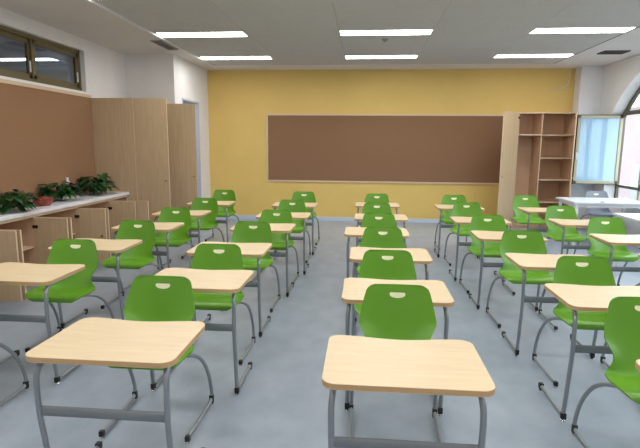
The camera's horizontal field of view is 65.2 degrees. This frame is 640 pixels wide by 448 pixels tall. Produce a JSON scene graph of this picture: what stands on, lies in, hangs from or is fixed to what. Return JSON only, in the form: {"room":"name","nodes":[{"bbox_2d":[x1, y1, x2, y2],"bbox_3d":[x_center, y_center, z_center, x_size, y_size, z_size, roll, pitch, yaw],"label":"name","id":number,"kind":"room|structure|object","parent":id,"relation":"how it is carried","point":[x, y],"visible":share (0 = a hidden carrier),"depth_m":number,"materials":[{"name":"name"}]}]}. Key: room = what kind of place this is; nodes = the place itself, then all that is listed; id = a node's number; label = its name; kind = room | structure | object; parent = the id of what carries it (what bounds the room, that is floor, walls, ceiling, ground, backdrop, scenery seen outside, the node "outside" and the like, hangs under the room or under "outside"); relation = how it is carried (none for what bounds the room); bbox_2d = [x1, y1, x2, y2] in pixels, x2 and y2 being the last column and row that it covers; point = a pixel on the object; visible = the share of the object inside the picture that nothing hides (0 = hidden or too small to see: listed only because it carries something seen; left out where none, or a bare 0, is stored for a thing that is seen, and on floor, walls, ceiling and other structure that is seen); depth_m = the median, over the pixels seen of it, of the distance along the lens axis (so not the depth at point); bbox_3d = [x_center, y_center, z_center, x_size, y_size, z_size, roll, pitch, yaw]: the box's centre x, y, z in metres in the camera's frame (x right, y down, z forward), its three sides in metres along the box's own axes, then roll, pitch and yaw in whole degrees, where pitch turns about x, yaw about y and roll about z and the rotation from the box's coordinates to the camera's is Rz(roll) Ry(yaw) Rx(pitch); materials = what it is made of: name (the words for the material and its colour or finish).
{"room":"classroom","nodes":[
{"label":"classroom","id":0,"kind":"room"},
{"bbox_2d":[0,7,126,196],"bbox_3d":[-4.042,-0.558,3.586,0.250,3.159,11.520,1,9,5],"label":"wall","id":1,"kind":"structure","parent":0,"point":[103,75],"depth_m":7.62,"materials":[{"name":"white paint"}]},
{"bbox_2d":[0,25,81,90],"bbox_3d":[-3.856,-1.932,5.203,0.085,0.608,4.768,1,9,5],"label":"window","id":2,"kind":"structure","parent":1,"relation":"in","point":[23,56],"depth_m":6.58,"materials":[{"name":"brown"}]},
{"bbox_2d":[0,78,95,201],"bbox_3d":[-3.707,-0.927,5.744,0.030,1.475,4.140,1,9,5],"label":"board","id":3,"kind":"object","parent":1,"relation":"attached to","point":[46,133],"visible":0.94,"depth_m":6.53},
{"bbox_2d":[125,54,179,103],"bbox_3d":[-2.986,-1.420,9.083,0.875,3.159,0.250,1,9,5],"label":"wall","id":4,"kind":"structure","parent":0,"point":[147,75],"depth_m":8.78,"materials":[{"name":"white paint"}]},
{"bbox_2d":[178,56,210,197],"bbox_3d":[-2.590,-1.562,9.999,0.250,3.159,1.667,1,9,5],"label":"wall","id":5,"kind":"structure","parent":0,"point":[193,79],"depth_m":10.25,"materials":[{"name":"white paint"}]},
{"bbox_2d":[182,98,201,197],"bbox_3d":[-2.616,-1.169,9.786,0.272,2.449,0.918,1,9,5],"label":"door frame","id":6,"kind":"structure","parent":5,"relation":"in","point":[184,101],"depth_m":10.13,"materials":[{"name":"grey paint"}]},
{"bbox_2d":[0,218,639,447],"bbox_3d":[-0.295,0.912,4.972,11.000,0.120,14.950,1,9,5],"label":"floor","id":7,"kind":"structure","parent":0,"point":[281,402],"depth_m":3.55,"materials":[{"name":"plastic"}]},
{"bbox_2d":[0,230,22,301],"bbox_3d":[-3.394,0.488,4.476,0.933,0.825,0.842,1,9,5],"label":"base cabinet","id":8,"kind":"object","parent":7,"relation":"on","point":[9,252],"visible":0.53,"depth_m":4.81,"materials":[{"name":"brown wood"}]},
{"bbox_2d":[0,191,128,220],"bbox_3d":[-3.454,-0.169,5.845,0.550,0.042,4.148,1,9,5],"label":"countertop","id":9,"kind":"structure","parent":8,"relation":"on","point":[66,202],"depth_m":6.38,"materials":[{"name":"white stone"}]},
{"bbox_2d":[0,189,41,213],"bbox_3d":[-3.408,-0.262,5.495,0.629,0.251,0.666,1,9,5],"label":"potted plant","id":10,"kind":"object","parent":9,"relation":"on","point":[9,201],"visible":1,"depth_m":5.45,"materials":[{"name":"green plant"}]},
{"bbox_2d":[32,196,52,206],"bbox_3d":[-3.349,-0.278,6.048,0.195,0.110,0.284,1,9,5],"label":"plant pot","id":11,"kind":"object","parent":9,"relation":"on","point":[46,200],"visible":0.84,"depth_m":5.97,"materials":[{"name":"red ceramic"}]},
{"bbox_2d":[37,181,86,200],"bbox_3d":[-3.370,-0.433,6.577,0.512,0.251,0.572,1,9,5],"label":"potted plant","id":12,"kind":"object","parent":9,"relation":"on","point":[68,189],"visible":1,"depth_m":6.47,"materials":[{"name":"green plant"}]},
{"bbox_2d":[76,173,119,194],"bbox_3d":[-3.275,-0.594,7.416,0.551,0.308,0.693,1,9,5],"label":"potted plant","id":13,"kind":"object","parent":9,"relation":"on","point":[101,184],"visible":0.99,"depth_m":7.29,"materials":[{"name":"green plant"}]},
{"bbox_2d":[0,343,28,405],"bbox_3d":[-2.212,0.710,3.060,0.527,0.848,0.462,1,9,5],"label":"chair","id":14,"kind":"object","parent":7,"relation":"on","point":[25,386],"visible":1,"depth_m":3.22,"materials":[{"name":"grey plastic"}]},
{"bbox_2d":[0,215,68,299],"bbox_3d":[-3.320,0.358,5.302,0.933,0.825,0.838,1,9,5],"label":"base cabinet","id":15,"kind":"object","parent":7,"relation":"on","point":[35,235],"visible":0.43,"depth_m":5.64,"materials":[{"name":"brown wood"}]},
{"bbox_2d":[23,246,33,250],"bbox_3d":[-3.530,0.317,5.315,0.488,0.018,0.802,1,9,5],"label":"shelf","id":16,"kind":"object","parent":15,"relation":"attached to","point":[24,247],"depth_m":5.63,"materials":[{"name":"beige wood"}]},
{"bbox_2d":[0,262,84,384],"bbox_3d":[-2.052,0.693,3.519,0.650,0.740,0.490,1,9,5],"label":"student desk","id":17,"kind":"object","parent":7,"relation":"on","point":[11,273],"visible":0.83,"depth_m":3.37,"materials":[{"name":"brown wood"}]},
{"bbox_2d":[25,239,114,352],"bbox_3d":[-2.010,0.562,4.008,0.527,0.848,0.462,1,9,5],"label":"chair","id":18,"kind":"object","parent":7,"relation":"on","point":[71,289],"visible":0.74,"depth_m":4.04,"materials":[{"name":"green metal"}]},
{"bbox_2d":[34,206,107,261],"bbox_3d":[-3.247,0.228,6.124,0.933,0.825,0.828,1,9,5],"label":"base cabinet","id":19,"kind":"object","parent":7,"relation":"on","point":[82,223],"visible":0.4,"depth_m":6.45,"materials":[{"name":"brown wood"}]},
{"bbox_2d":[48,238,142,328],"bbox_3d":[-1.975,0.541,4.484,0.650,0.740,0.490,1,9,5],"label":"student desk","id":20,"kind":"object","parent":7,"relation":"on","point":[118,246],"visible":0.59,"depth_m":4.32,"materials":[{"name":"grey wood"}]},
{"bbox_2d":[76,199,135,257],"bbox_3d":[-3.173,0.098,6.950,0.933,0.825,0.848,1,9,5],"label":"base cabinet","id":21,"kind":"object","parent":7,"relation":"on","point":[117,212],"visible":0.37,"depth_m":7.28,"materials":[{"name":"brown wood"}]},
{"bbox_2d":[25,317,204,447],"bbox_3d":[-0.911,0.886,2.355,0.650,0.740,0.490,1,9,5],"label":"student desk","id":22,"kind":"object","parent":7,"relation":"on","point":[96,341],"visible":1,"depth_m":2.16,"materials":[{"name":"grey wood"}]},
{"bbox_2d":[109,195,148,219],"bbox_3d":[-3.041,-0.010,7.641,1.073,0.825,0.563,1,9,5],"label":"base cabinet","id":23,"kind":"object","parent":7,"relation":"on","point":[142,207],"visible":0.16,"depth_m":7.36,"materials":[{"name":"brown wood"}]},
{"bbox_2d":[101,220,161,309],"bbox_3d":[-1.875,0.400,5.038,0.527,0.848,0.462,1,9,5],"label":"chair","id":24,"kind":"object","parent":7,"relation":"on","point":[139,256],"visible":0.77,"depth_m":5.08,"materials":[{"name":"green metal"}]},
{"bbox_2d":[91,98,197,232],"bbox_3d":[-2.854,-0.869,8.341,1.288,2.305,1.101,1,9,5],"label":"wardrobe","id":25,"kind":"object","parent":7,"relation":"on","point":[146,146],"visible":0.58,"depth_m":7.80,"materials":[{"name":"brown wood"}]},
{"bbox_2d":[111,222,183,289],"bbox_3d":[-1.869,0.380,5.506,0.650,0.740,0.490,1,9,5],"label":"student desk","id":26,"kind":"object","parent":7,"relation":"on","point":[168,227],"visible":0.34,"depth_m":5.28,"materials":[{"name":"grey wood"}]},
{"bbox_2d":[98,275,213,443],"bbox_3d":[-0.948,0.746,2.898,0.527,0.848,0.462,1,9,5],"label":"chair","id":27,"kind":"object","parent":7,"relation":"on","point":[151,298],"visible":0.56,"depth_m":2.96,"materials":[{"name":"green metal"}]},
{"bbox_2d":[152,207,194,274],"bbox_3d":[-1.790,0.234,6.091,0.527,0.848,0.462,1,9,5],"label":"chair","id":28,"kind":"object","parent":7,"relation":"on","point":[178,237],"visible":0.58,"depth_m":6.13,"materials":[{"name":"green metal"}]},
{"bbox_2d":[152,210,210,269],"bbox_3d":[-1.795,0.214,6.561,0.650,0.740,0.490,1,9,5],"label":"student desk","id":29,"kind":"object","parent":7,"relation":"on","point":[194,213],"visible":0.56,"depth_m":6.36,"materials":[{"name":"grey wood"}]},
{"bbox_2d":[150,268,253,395],"bbox_3d":[-0.808,0.723,3.393,0.650,0.740,0.490,1,9,5],"label":"student desk","id":30,"kind":"object","parent":7,"relation":"on","point":[211,281],"visible":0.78,"depth_m":3.26,"materials":[{"name":"grey wood"}]},
{"bbox_2d":[181,198,224,258],"bbox_3d":[-1.689,0.055,7.223,0.527,0.848,0.462,1,9,5],"label":"chair","id":31,"kind":"object","parent":7,"relation":"on","point":[208,222],"visible":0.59,"depth_m":7.26,"materials":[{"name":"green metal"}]},
{"bbox_2d":[187,201,235,241],"bbox_3d":[-1.654,0.036,7.689,0.650,0.740,0.490,1,9,5],"label":"student desk","id":32,"kind":"object","parent":7,"relation":"on","point":[227,204],"visible":0.32,"depth_m":7.46,"materials":[{"name":"grey wood"}]},
{"bbox_2d":[205,190,238,241],"bbox_3d":[-1.651,-0.147,8.500,0.527,0.848,0.462,1,9,5],"label":"chair","id":33,"kind":"object","parent":7,"relation":"on","point":[219,195],"visible":0.55,"depth_m":8.55,"materials":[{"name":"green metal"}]},
{"bbox_2d":[190,243,255,365],"bbox_3d":[-0.810,0.594,3.862,0.527,0.848,0.462,1,9,5],"label":"chair","id":34,"kind":"object","parent":7,"relation":"on","point":[206,256],"visible":0.63,"depth_m":3.92,"materials":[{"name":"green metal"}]},
{"bbox_2d":[186,241,271,337],"bbox_3d":[-0.771,0.569,4.371,0.650,0.740,0.490,1,9,5],"label":"student desk","id":35,"kind":"object","parent":7,"relation":"on","point":[259,250],"visible":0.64,"depth_m":4.20,"materials":[{"name":"grey wood"}]},
{"bbox_2d":[221,221,280,312],"bbox_3d":[-0.696,0.411,5.026,0.527,0.848,0.462,1,9,5],"label":"chair","id":36,"kind":"object","parent":7,"relation":"on","point":[244,231],"visible":0.51,"depth_m":5.08,"materials":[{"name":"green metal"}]},
{"bbox_2d":[230,223,295,296],"bbox_3d":[-0.615,0.391,5.498,0.650,0.740,0.490,1,9,5],"label":"student desk","id":37,"kind":"object","parent":7,"relation":"on","point":[286,228],"visible":0.55,"depth_m":5.29,"materials":[{"name":"grey wood"}]},
{"bbox_2d":[250,209,298,282],"bbox_3d":[-0.537,0.264,5.960,0.527,0.848,0.462,1,9,5],"label":"chair","id":38,"kind":"object","parent":7,"relation":"on","point":[267,215],"visible":0.53,"depth_m":6.01,"materials":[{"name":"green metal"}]},
{"bbox_2d":[256,212,310,274],"bbox_3d":[-0.462,0.245,6.427,0.650,0.740,0.490,1,9,5],"label":"student desk","id":39,"kind":"object","parent":7,"relation":"on","point":[303,216],"visible":0.56,"depth_m":6.21,"materials":[{"name":"grey wood"}]},
{"bbox_2d":[272,199,310,263],"bbox_3d":[-0.409,0.091,7.059,0.527,0.848,0.462,1,9,5],"label":"chair","id":40,"kind":"object","parent":7,"relation":"on","point":[291,205],"visible":0.53,"depth_m":7.12,"materials":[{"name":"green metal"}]},
{"bbox_2d":[271,202,317,255],"bbox_3d":[-0.372,0.070,7.539,0.650,0.740,0.490,1,9,5],"label":"student desk","id":41,"kind":"object","parent":7,"relation":"on","point":[308,205],"visible":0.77,"depth_m":7.32,"materials":[{"name":"grey wood"}]},
{"bbox_2d":[290,191,319,245],"bbox_3d":[-0.284,-0.105,8.304,0.527,0.848,0.462,1,9,5],"label":"chair","id":42,"kind":"object","parent":7,"relation":"on","point":[307,197],"visible":0.47,"depth_m":8.37,"materials":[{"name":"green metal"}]},
{"bbox_2d":[358,202,391,265],"bbox_3d":[0.767,0.141,6.803,0.527,0.848,0.462,1,9,5],"label":"chair","id":43,"kind":"object","parent":7,"relation":"on","point":[369,207],"visible":0.16,"depth_m":6.87,"materials":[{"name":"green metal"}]},
{"bbox_2d":[360,193,389,242],"bbox_3d":[0.911,-0.058,8.066,0.527,0.848,0.462,1,9,5],"label":"chair","id":44,"kind":"object","parent":7,"relation":"on","point":[371,197],"visible":0.2,"depth_m":8.13,"materials":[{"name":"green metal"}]},
{"bbox_2d":[355,213,396,275],"bbox_3d":[0.669,0.309,5.736,0.527,0.848,0.462,1,9,5],"label":"chair","id":45,"kind":"object","parent":7,"relation":"on","point":[369,219],"visible":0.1,"depth_m":5.80,"materials":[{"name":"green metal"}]},
{"bbox_2d":[344,227,409,303],"bbox_3d":[0.583,0.439,5.256,0.650,0.740,0.490,1,9,5],"label":"student desk","id":46,"kind":"object","parent":7,"relation":"on","point":[349,231],"visible":0.37,"depth_m":5.06,"materials":[{"name":"grey wood"}]},
{"bbox_2d":[355,202,399,224],"bbox_3d":[0.861,0.070,7.602,0.650,0.740,0.490,1,9,5],"label":"student desk","id":47,"kind":"object","parent":7,"relation":"on","point":[358,205],"visible":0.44,"depth_m":7.39,"materials":[{"name":"grey wood"}]},
{"bbox_2d":[355,227,404,322],"bbox_3d":[0.590,0.466,4.742,0.527,0.848,0.462,1,9,5],"label":"chair","id":48,"kind":"object","parent":7,"relation":"on","point":[375,237],"visible":0.21,"depth_m":4.81,"materials":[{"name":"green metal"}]},
{"bbox_2d":[354,214,407,266],"bbox_3d":[0.758,0.272,6.322,0.650,0.740,0.490,1,9,5],"label":"student desk","id":49,"kind":"object","parent":7,"relation":"on","point":[403,218],"visible":0.36,"depth_m":6.12,"materials":[{"name":"grey wood"}]},
{"bbox_2d":[352,249,416,335],"bbox_3d":[0.494,0.633,3.686,0.527,0.848,0.462,1,9,5],"label":"chair","id":50,"kind":"object","parent":7,"relation":"on","point":[376,264],"visible":0.27,"depth_m":3.75,"materials":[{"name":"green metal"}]},
{"bbox_2d":[349,247,432,335],"bbox_3d":[0.571,0.609,4.186,0.650,0.740,0.490,1,9,5],"label":"student desk","id":51,"kind":"object","parent":7,"relation":"on","point":[419,255],"visible":0.41,"depth_m":4.06,"materials":[{"name":"grey wood"}]},
{"bbox_2d":[348,284,442,441],"bbox_3d":[0.424,0.780,2.754,0.527,0.848,0.462,1,9,5],"label":"chair","id":52,"kind":"object","parent":7,"relation":"on","point":[388,311],"visible":0.48,"depth_m":2.82,"materials":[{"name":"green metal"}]},
{"bbox_2d":[342,278,453,415],"bbox_3d":[0.465,0.769,3.164,0.650,0.740,0.490,1,9,5],"label":"student desk","id":53,"kind":"object","parent":7,"relation":"on","point":[354,289],"visible":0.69,"depth_m":3.04,"materials":[{"name":"grey wood"}]},
{"bbox_2d":[322,335,494,447],"bbox_3d":[0.345,0.930,2.143,0.650,0.740,0.490,1,9,5],"label":"student desk","id":54,"kind":"object","parent":7,"relation":"on","point":[352,363],"visible":1,"depth_m":1.96,"materials":[{"name":"grey wood"}]},
{"bbox_2d":[434,195,468,247],"bbox_3d":[2.129,-0.027,7.936,0.527,0.848,0.462,1,9,5],"label":"chair","id":55,"kind":"object","parent":7,"relation":"on","point":[447,199],"visible":0.52,"depth_m":8.00,"materials":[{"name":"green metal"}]},
{"bbox_2d":[434,204,483,258],"bbox_3d":[2.034,0.111,7.402,0.650,0.740,0.490,1,9,5],"label":"student desk","id":56,"kind":"object","parent":7,"relation":"on","point":[440,207],"visible":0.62,"depth_m":7.23,"materials":[{"name":"grey wood"}]},
{"bbox_2d":[444,202,487,267],"bbox_3d":[2.034,0.133,6.919,0.527,0.848,0.462,1,9,5],"label":"chair","id":57,"kind":"object","parent":7,"relation":"on","point":[460,209],"visible":0.59,"depth_m":6.98,"materials":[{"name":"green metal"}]},
{"bbox_2d":[449,216,511,281],"bbox_3d":[1.935,0.313,6.121,0.650,0.740,0.490,1,9,5],"label":"student desk","id":58,"kind":"object","parent":7,"relation":"on","point":[457,220],"visible":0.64,"depth_m":5.95,"materials":[{"name":"grey wood"}]},
{"bbox_2d":[459,215,514,295],"bbox_3d":[1.904,0.333,5.651,0.527,0.848,0.462,1,9,5],"label":"chair","id":59,"kind":"object","parent":7,"relation":"on","point":[478,222],"visible":0.7,"depth_m":5.70,"materials":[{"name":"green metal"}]},
{"bbox_2d":[469,230,547,311],"bbox_3d":[1.883,0.477,5.085,0.650,0.740,0.490,1,9,5],"label":"student desk","id":60,"kind":"object","parent":7,"relation":"on","point":[491,236],"visible":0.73,"depth_m":4.93,"materials":[{"name":"grey wood"}]},
{"bbox_2d":[486,230,557,330],"bbox_3d":[1.877,0.497,4.612,0.527,0.848,0.462,1,9,5],"label":"chair","id":61,"kind":"object","parent":7,"relation":"on","point":[512,241],"visible":0.88,"depth_m":4.66,"materials":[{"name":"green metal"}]},
{"bbox_2d":[508,195,544,227],"bbox_3d":[3.298,-0.027,7.992,0.527,0.848,0.462,1,9,5],"label":"chair","id":62,"kind":"object","parent":7,"relation":"on","point":[520,217],"visible":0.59,"depth_m":8.03,"materials":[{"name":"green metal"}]},
{"bbox_2d":[497,111,577,228],"bbox_3d":[4.166,-1.029,9.820,1.476,2.270,0.991,1,9,5],"label":"tall cabinet","id":63,"kind":"object","parent":7,"relation":"on","point":[537,148],"visible":0.73,"depth_m":10.04,"materials":[{"name":"brown wood"}]},
{"bbox_2d":[519,134,540,135],"bbox_3d":[4.087,-1.767,9.940,0.427,0.018,0.516,1,9,5],"label":"shelf","id":64,"kind":"object","parent":63,"relation":"attached to","point":[519,134],"depth_m":9.70,"materials":[{"name":"beige wood"}]},
{"bbox_2d":[538,199,558,202],"bbox_3d":[4.603,-0.461,10.100,0.594,0.018,0.516,1,9,5],"label":"shelf","id":65,"kind":"object","parent":63,"relation":"attached to","point":[539,200],"depth_m":10.12,"materials":[{"name":"beige wood"}]},
{"bbox_2d":[539,178,569,180],"bbox_3d":[4.606,-0.896,10.031,0.594,0.018,0.516,1,9,5],"label":"shelf","id":66,"kind":"object","parent":63,"relation":"attached to","point":[540,179],"depth_m":9.85,"materials":[{"name":"beige wood"}]},
{"bbox_2d":[540,157,571,158],"bbox_3d":[4.609,-1.316,9.964,0.594,0.018,0.516,1,9,5],"label":"shelf","id":67,"kind":"object","parent":63,"relation":"attached to","point":[540,157],"depth_m":9.74,"materials":[{"name":"beige wood"}]},
{"bbox_2d":[542,134,573,135],"bbox_3d":[4.613,-1.755,9.895,0.594,0.018,0.516,1,9,5],"label":"shelf","id":68,"kind":"object","parent":63,"relation":"attached to","point":[542,134],"depth_m":9.69,"materials":[{"name":"beige wood"}]},
{"bbox_2d":[517,207,569,253],"bbox_3d":[3.191,0.161,7.144,0.650,0.740,0.490,1,9,5],"label":"student desk","id":69,"kind":"object","parent":7,"relation":"on","point":[527,210],"visible":0.23,"depth_m":6.94,"materials":[{"name":"grey wood"}]},
{"bbox_2d":[502,253,597,359],"bbox_3d":[1.840,0.650,3.988,0.650,0.740,0.490,1,9,5],"label":"student desk","id":70,"kind":"object","parent":7,"relation":"on","point":[524,261],"visible":0.62,"depth_m":3.85,"materials":[{"name":"grey wood"}]},
{"bbox_2d":[544,206,586,253],"bbox_3d":[3.189,0.194,6.591,0.527,0.848,0.462,1,9,5],"label":"chair","id":71,"kind":"object","parent":7,"relation":"on","point":[554,232],"visible":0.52,"depth_m":6.63,"materials":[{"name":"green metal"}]},
{"bbox_2d":[532,256,615,387],"bbox_3d":[1.869,0.670,3.522,0.527,0.848,0.462,1,9,5],"label":"chair","id":72,"kind":"object","parent":7,"relation":"on","point":[575,270],"visible":0.63,"depth_m":3.58,"materials":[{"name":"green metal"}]},
{"bbox_2d":[548,219,612,262],"bbox_3d":[3.113,0.343,5.990,0.650,0.740,0.490,1,9,5],"label":"student desk","id":73,"kind":"object","parent":7,"relation":"on","point":[562,223],"visible":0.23,"depth_m":5.79,"materials":[{"name":"grey wood"}]},
{"bbox_2d":[569,66,603,227],"bbox_3d":[5.255,-1.500,10.009,0.410,3.159,0.287,1,9,5],"label":"pier","id":74,"kind":"object","parent":7,"relation":"on","point":[588,79],"visible":0.36,"depth_m":9.73,"materials":[{"name":"white paint"}]},
{"bbox_2d":[538,283,639,421],"bbox_3d":[1.752,0.796,3.063,0.650,0.740,0.490,1,9,5],"label":"student desk","id":75,"kind":"object","parent":7,"relation":"on","point":[576,298],"visible":0.9,"depth_m":2.96,"materials":[{"name":"grey wood"}]},
{"bbox_2d":[576,191,614,240],"bbox_3d":[4.933,-0.154,8.881,0.527,0.848,0.462,1,9,5],"label":"chair","id":76,"kind":"object","parent":7,"relation":"on","point":[594,211],"visible":0.59,"depth_m":8.91,"materials":[{"name":"grey plastic"}]},
{"bbox_2d":[556,197,639,248],"bbox_3d":[4.688,-0.033,8.392,1.180,0.756,0.790,1,9,5],"label":"table","id":77,"kind":"object","parent":7,"relation":"on","point":[622,203],"visible":0.61,"depth_m":8.08,"materials":[{"name":"white"}]},
{"bbox_2d":[571,296,639,447],"bbox_3d":[1.682,0.822,2.551,0.527,0.848,0.462,1,9,5],"label":"chair","id":78,"kind":"object","parent":7,"relation":"on","point":[622,321],"visible":1,"depth_m":2.61,"materials":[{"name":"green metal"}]},
{"bbox_2d":[587,217,638,285],"bbox_3d":[3.172,0.365,5.512,0.527,0.848,0.462,1,9,5],"label":"chair","id":79,"kind":"object","parent":7,"relation":"on","point":[596,225],"visible":0.63,"depth_m":5.55,"materials":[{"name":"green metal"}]},
{"bbox_2d":[589,234,639,271],"bbox_3d":[3.060,0.507,4.954,0.650,0.740,0.490,1,9,5],"label":"student desk","id":80,"kind":"object","parent":7,"relation":"on","point":[608,239],"visible":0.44,"depth_m":4.76,"materials":[{"name":"grey wood"}]},
{"bbox_2d":[612,213,639,266],"bbox_3d":[4.471,0.298,6.309,1.160,0.750,0.850,1,9,5],"label":"table","id":81,"kind":"object","parent":7,"relation":"on","point":[633,218],"visible":0.56,"depth_m":6.47,"materials":[{"name":"white"}]},
{"bbox_2d":[635,359,639,370],"bbox_3d":[1.613,0.978,1.905,0.650,0.740,0.490,1,9,5],"label":"student desk","id":82,"kind":"object","parent":7,"relation":"on","point":[637,364],"visible":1,"depth_m":2.07,"materials":[{"name":"grey wood"}]},
{"bbox_2d":[0,0,639,69],"bbox_3d":[-0.269,-2.360,4.454,11.000,0.188,14.950,1,9,5],"label":"ceiling","id":83,"kind":"structure","parent":0,"point":[84,19],"depth_m":7.45,"materials":[{"name":"paint"}]},
{"bbox_2d":[87,0,214,66],"bbox_3d":[-2.623,-2.146,3.697,0.022,0.034,12.480,1,9,5],"label":"trim","id":84,"kind":"structure","parent":83,"relation":"attached to","point":[91,1],"depth_m":6.65,"materials":[{"name":"white metal"}]},
{"bbox_2d":[150,40,177,49],"bbox_3d":[-2.444,-2.817,7.884,0.170,0.016,0.700,1,9,5],"label":"ceiling vent","id":85,"kind":"object","parent":83,"relation":"in","point":[161,43],"visible":1,"depth_m":7.82,"materials":[{"name":"black metal"}]},
{"bbox_2d":[154,31,248,37],"bbox_3d":[-1.663,-2.689,7.062,1.263,0.034,0.330,1,9,5],"label":"recessed light","id":86,"kind":"object","parent":83,"relation":"in","point":[236,33],"visible":0.76,"depth_m":7.06,"materials":[{"name":"white plastic"}]},
{"bbox_2d":[157,32,245,36],"bbox_3d":[-1.663,-2.682,7.064,1.231,0.013,0.290,1,9,5],"label":"diffuser","id":87,"kind":"object","parent":86,"relation":"attached to","point":[163,34],"depth_m":7.06,"materials":[{"name":"white plastic"}]},
{"bbox_2d":[200,56,272,59],"bbox_3d":[-1.495,-2.987,8.952,1.263,0.034,0.330,1,9,5],"label":"recessed light","id":88,"kind":"object","parent":83,"relation":"in","point":[203,57],"visible":0.71,"depth_m":8.93,"materials":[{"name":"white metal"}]},
{"bbox_2d":[215,64,429,65],"bbox_3d":[1.140,-3.056,9.569,6.430,0.014,0.020,1,9,5],"label":"trim","id":89,"kind":"structure","parent":83,"relation":"attached to","point":[380,64],"depth_m":9.55,"materials":[{"name":"white metal"}]},
{"bbox_2d":[93,0,639,64],"bbox_3d":[0.590,-2.088,3.419,6.427,0.012,12.477,1,9,5],"label":"ceiling tiles","id":90,"kind":"structure","parent":83,"relation":"attached to","point":[290,32],"depth_m":6.47,"materials":[{"name":"white tile"}]},
{"bbox_2d":[344,55,417,58],"bbox_3d":[1.065,-2.932,8.732,1.263,0.034,0.330,1,9,5],"label":"recessed light","id":91,"kind":"object","parent":83,"relation":"in","point":[346,56],"visible":0.81,"depth_m":8.71,"materials":[{"name":"white plastic"}]},
{"bbox_2d":[339,29,433,35],"bbox_3d":[0.897,-2.634,6.842,1.263,0.034,0.330,1,9,5],"label":"recessed light","id":92,"kind":"object","parent":83,"relation":"in","point":[407,31],"visible":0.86,"depth_m":6.84,"materials":[{"name":"white plastic"}]},
{"bbox_2d":[340,30,431,34],"bbox_3d":[0.896,-2.627,6.843,1.231,0.013,0.290,1,9,5],"label":"diffuser","id":93,"kind":"object","parent":92,"relation":"attached to","point":[342,32],"depth_m":6.84,"materials":[{"name":"white plastic"}]},
{"bbox_2d":[492,54,573,57],"bbox_3d":[3.625,-2.877,8.511,1.263,0.034,0.330,1,9,5],"label":"recessed light","id":94,"kind":"object","parent":83,"relation":"in","point":[497,55],"visible":0.7,"depth_m":8.50,"materials":[{"name":"white plastic"}]},
{"bbox_2d":[528,27,636,33],"bbox_3d":[3.457,-2.579,6.622,1.263,0.034,0.330,1,9,5],"label":"recessed light","id":95,"kind":"object","parent":83,"relation":"in","point":[579,29],"visible":0.71,"depth_m":6.62,"materials":[{"name":"white plastic"}]},
{"bbox_2d":[531,28,632,32],"bbox_3d":[3.457,-2.571,6.623,1.231,0.013,0.290,1,9,5],"label":"diffuser","id":96,"kind":"object","parent":95,"relation":"attached to","point":[537,30],"depth_m":6.63,"materials":[{"name":"white plastic"}]},
{"bbox_2d":[554,26,639,63],"bbox_3d":[3.799,-2.017,3.143,0.014,0.014,12.480,1,9,5],"label":"trim","id":97,"kind":"structure","parent":83,"relation":"attached to","point":[639,26],"depth_m":7.42,"materials":[{"name":"white metal"}]},
{"bbox_2d":[597,50,630,54],"bbox_3d":[4.799,-2.805,8.174,0.400,0.016,0.280,1,9,5],"label":"ceiling vent","id":98,"kind":"object","parent":83,"relation":"in","point":[605,52],"visible":1,"depth_m":8.14,"materials":[{"name":"black metal"}]},
{"bbox_2d":[207,68,575,218],"bbox_3d":[1.551,-1.623,10.594,8.395,3.159,0.250,1,9,5],"label":"wall","id":99,"kind":"structure","parent":0,"point":[239,101],"depth_m":10.49,"materials":[{"name":"yellow paint"}]},
{"bbox_2d":[216,215,443,222],"bbox_3d":[0.715,-0.102,10.774,6.265,0.085,0.014,1,9,5],"label":"baseboard","id":100,"kind":"structure","parent":99,"relation":"attached to","point":[238,216],"depth_m":10.80,"materials":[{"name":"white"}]},
{"bbox_2d":[266,114,502,184],"bbox_3d":[1.307,-1.575,10.483,4.926,1.432,0.026,1,9,5],"label":"board","id":101,"kind":"object","parent":99,"relation":"attached to","point":[344,148],"visible":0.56,"depth_m":10.47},
{"bbox_2d":[590,54,639,234],"bbox_3d":[5.016,-0.493,3.634,0.250,3.159,13.187,1,9,5],"label":"wall","id":102,"kind":"structure","parent":0,"point":[621,79],"depth_m":9.06,"materials":[{"name":"white paint"}]},
{"bbox_2d":[571,87,639,209],"bbox_3d":[5.061,-1.372,7.548,0.870,2.472,3.720,1,9,5],"label":"window","id":103,"kind":"structure","parent":102,"relation":"in","point":[599,139],"depth_m":9.33,"materials":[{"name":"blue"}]},
{"label":"outside","id":104,"kind":"structure","parent":0,"visible":0},
{"bbox_3d":[32.212,8.373,-1.559,55.200,0.300,120.000,1,9,5],"label":"ground","id":105,"kind":"structure","parent":104,"visible":0},
{"bbox_2d":[618,100,639,199],"bbox_3d":[16.537,-1.713,28.741,1.450,9.900,76.400,1,9,5],"label":"building","id":106,"kind":"structure","parent":105,"relation":"on","point":[630,164],"depth_m":25.39,"materials":[{"name":"grey"}]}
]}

